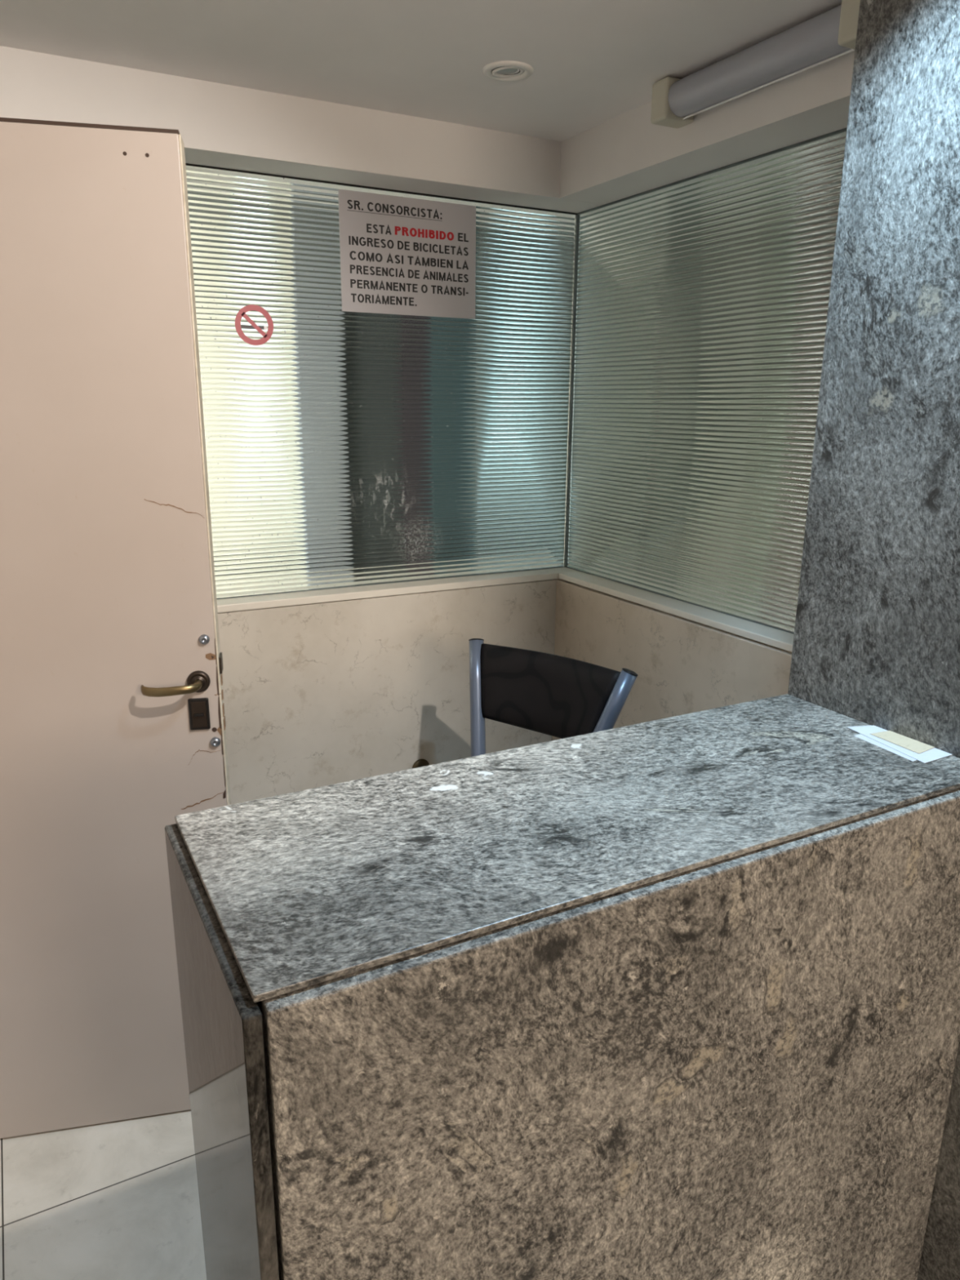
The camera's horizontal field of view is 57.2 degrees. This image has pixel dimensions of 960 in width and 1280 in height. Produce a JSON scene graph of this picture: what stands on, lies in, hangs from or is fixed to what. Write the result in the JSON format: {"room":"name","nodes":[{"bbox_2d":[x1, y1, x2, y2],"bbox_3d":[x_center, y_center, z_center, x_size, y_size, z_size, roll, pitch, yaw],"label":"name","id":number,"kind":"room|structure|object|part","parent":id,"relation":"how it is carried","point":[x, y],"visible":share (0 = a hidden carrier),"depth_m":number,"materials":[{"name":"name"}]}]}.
{"room":"building lobby","nodes":[
{"label":"building lobby","id":0,"kind":"room"},
{"bbox_2d":[0,1109,206,1279],"bbox_3d":[0.780,1.421,1.055,5.600,0.100,7.900,-7,17,-27],"label":"floor","id":1,"kind":"structure","parent":0,"point":[116,1200],"depth_m":1.80,"materials":[{"name":"tile"}]},
{"bbox_2d":[468,638,637,756],"bbox_3d":[0.011,0.552,2.163,0.504,0.972,0.596,12,19,36],"label":"chair","id":2,"kind":"object","parent":1,"relation":"on","point":[562,697],"visible":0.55,"depth_m":2.26,"materials":[{"name":"blue paint"}]},
{"bbox_3d":[0.008,0.486,2.415,0.077,0.969,0.216,0,15,-2],"label":"post","id":3,"kind":"part","parent":2,"relation":"part of","materials":[{"name":"grey metal"}]},
{"bbox_3d":[0.165,0.140,2.257,0.421,0.193,0.098,12,19,36],"label":"backrest","id":4,"kind":"part","parent":2,"relation":"part of","materials":[{"name":"black fabric"}]},
{"bbox_3d":[0.263,0.538,2.227,0.216,0.969,0.077,-3,15,-13],"label":"post","id":5,"kind":"part","parent":2,"relation":"part of","materials":[{"name":"grey metal"}]},
{"bbox_2d":[164,693,959,1279],"bbox_3d":[0.164,0.733,1.270,1.036,1.107,0.390,-7,17,-27],"label":"reception counter","id":6,"kind":"object","parent":1,"relation":"on","point":[677,997],"depth_m":1.00,"materials":[{"name":"stone"}]},
{"bbox_3d":[-0.285,0.797,1.038,0.017,1.098,0.390,-7,17,-27],"label":"panel","id":7,"kind":"part","parent":6,"relation":"part of","materials":[{"name":"stone"}]},
{"bbox_2d":[853,733,916,761],"bbox_3d":[0.603,0.156,1.296,0.041,0.001,0.109,-7,17,-27],"label":"paper slip","id":8,"kind":"object","parent":6,"relation":"on","point":[861,736],"visible":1,"depth_m":1.29,"materials":[{"name":"white paper"}]},
{"bbox_2d":[848,725,952,763],"bbox_3d":[0.617,0.151,1.311,0.065,0.001,0.149,-7,17,-27],"label":"paper slip","id":9,"kind":"object","parent":6,"relation":"on","point":[934,753],"visible":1,"depth_m":1.28,"materials":[{"name":"white paper"}]},
{"bbox_2d":[871,730,934,753],"bbox_3d":[0.629,0.151,1.310,0.043,0.001,0.086,-7,17,-27],"label":"paper slip","id":10,"kind":"object","parent":9,"relation":"on","point":[918,747],"visible":1,"depth_m":1.31,"materials":[{"name":"beige paper"}]},
{"bbox_2d":[217,578,560,804],"bbox_3d":[-0.540,0.367,2.779,1.993,1.017,0.170,-7,17,-27],"label":"wall","id":11,"kind":"structure","parent":0,"point":[321,694],"depth_m":2.72,"materials":[{"name":"beige stone"}]},
{"bbox_2d":[185,163,579,599],"bbox_3d":[-0.550,-0.689,2.483,1.949,1.130,0.016,-7,17,-27],"label":"window","id":12,"kind":"structure","parent":11,"relation":"in","point":[344,449],"depth_m":2.63,"materials":[{"name":"clear glass"}]},
{"bbox_2d":[235,304,273,345],"bbox_3d":[-0.615,-0.858,2.397,0.105,0.105,0.001,-7,17,-27],"label":"sticker","id":13,"kind":"object","parent":12,"relation":"attached to","point":[242,313],"visible":1,"depth_m":2.40,"materials":[{"name":"red plastic"}]},
{"bbox_2d":[337,189,475,319],"bbox_3d":[-0.202,-1.112,2.557,0.428,0.316,0.004,-7,17,-27],"label":"notice sign","id":14,"kind":"object","parent":12,"relation":"attached to","point":[402,255],"visible":1,"depth_m":2.55,"materials":[{"name":"white paper"}]},
{"bbox_2d":[216,567,578,613],"bbox_3d":[-0.562,-0.135,2.640,1.943,0.022,0.191,-7,17,-27],"label":"sill","id":15,"kind":"structure","parent":11,"relation":"on","point":[243,603],"depth_m":2.69,"materials":[{"name":"stone"}]},
{"bbox_2d":[0,0,841,141],"bbox_3d":[1.154,-0.750,-0.215,5.600,0.120,6.400,-7,17,-27],"label":"ceiling","id":16,"kind":"structure","parent":0,"point":[593,62],"depth_m":1.85,"materials":[{"name":"paint"}]},
{"bbox_2d":[0,45,604,213],"bbox_3d":[-0.473,-1.315,2.332,2.090,0.159,0.270,-7,17,-27],"label":"wall","id":17,"kind":"structure","parent":16,"relation":"attached to","point":[219,125],"depth_m":2.20,"materials":[{"name":"white paint"}]},
{"bbox_2d":[482,60,533,81],"bbox_3d":[0.063,-1.288,1.995,0.116,0.011,0.116,-7,17,-27],"label":"recessed light","id":18,"kind":"object","parent":16,"relation":"in","point":[500,71],"visible":1,"depth_m":1.99,"materials":[{"name":"white ceramic"}]},
{"bbox_2d":[560,50,854,204],"bbox_3d":[0.703,-1.223,2.027,0.316,0.158,1.401,-7,17,-27],"label":"wall","id":19,"kind":"structure","parent":16,"relation":"attached to","point":[625,155],"depth_m":2.10,"materials":[{"name":"white paint"}]},
{"bbox_2d":[650,0,860,128],"bbox_3d":[0.580,-1.195,1.831,0.088,0.086,0.600,-7,17,-27],"label":"lamp","id":20,"kind":"object","parent":19,"relation":"attached to","point":[829,35],"visible":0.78,"depth_m":1.80,"materials":[{"name":"grey plastic"}]},
{"bbox_2d":[551,579,791,740],"bbox_3d":[0.663,0.444,2.532,0.170,1.017,1.420,-7,17,-27],"label":"wall","id":21,"kind":"structure","parent":0,"point":[682,665],"depth_m":2.52,"materials":[{"name":"beige stone"}]},
{"bbox_2d":[558,571,794,652],"bbox_3d":[0.679,-0.062,2.401,0.184,0.019,1.418,-7,17,-27],"label":"sill","id":22,"kind":"structure","parent":21,"relation":"on","point":[767,635],"depth_m":2.45,"materials":[{"name":"stone"}]},
{"bbox_2d":[565,127,846,634],"bbox_3d":[0.661,-0.625,2.283,0.015,1.130,1.497,-7,17,-27],"label":"window","id":23,"kind":"structure","parent":21,"relation":"in","point":[702,300],"depth_m":2.37,"materials":[{"name":"clear glass"}]},
{"bbox_2d":[787,0,959,1279],"bbox_3d":[1.989,0.539,-0.293,0.797,2.324,4.679,-7,17,-27],"label":"granite pillar","id":24,"kind":"structure","parent":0,"point":[877,635],"depth_m":1.28,"materials":[{"name":"grey stone"}]},
{"bbox_3d":[-1.475,-0.135,2.111,0.150,2.319,3.050,-7,17,-27],"label":"wall","id":25,"kind":"structure","parent":0,"visible":0},
{"bbox_2d":[0,117,231,1138],"bbox_3d":[-0.824,0.110,1.737,0.608,2.040,0.123,-3,15,-12],"label":"door","id":26,"kind":"structure","parent":25,"relation":"in","point":[113,729],"depth_m":1.72,"materials":[{"name":"paint"}]},
{"bbox_3d":[-0.825,-0.879,1.498,0.600,0.006,0.059,-3,15,-12],"label":"rail","id":27,"kind":"part","parent":26,"relation":"part of","materials":[{"name":"brown wood"}]},
{"bbox_3d":[-0.607,0.097,1.739,0.118,0.021,0.046,-6,16,-23],"label":"lever handle","id":28,"kind":"part","parent":26,"relation":"part of","materials":[{"name":"brown metal"}]},
{"bbox_3d":[-0.574,0.151,1.799,0.040,0.068,0.006,-3,15,-12],"label":"lock plate","id":29,"kind":"part","parent":26,"relation":"part of","materials":[{"name":"black metal"}]},
{"bbox_3d":[-0.535,0.048,1.817,0.004,0.035,0.040,-3,15,-12],"label":"strike plate","id":30,"kind":"part","parent":26,"relation":"part of","materials":[{"name":"brown metal"}]}
]}

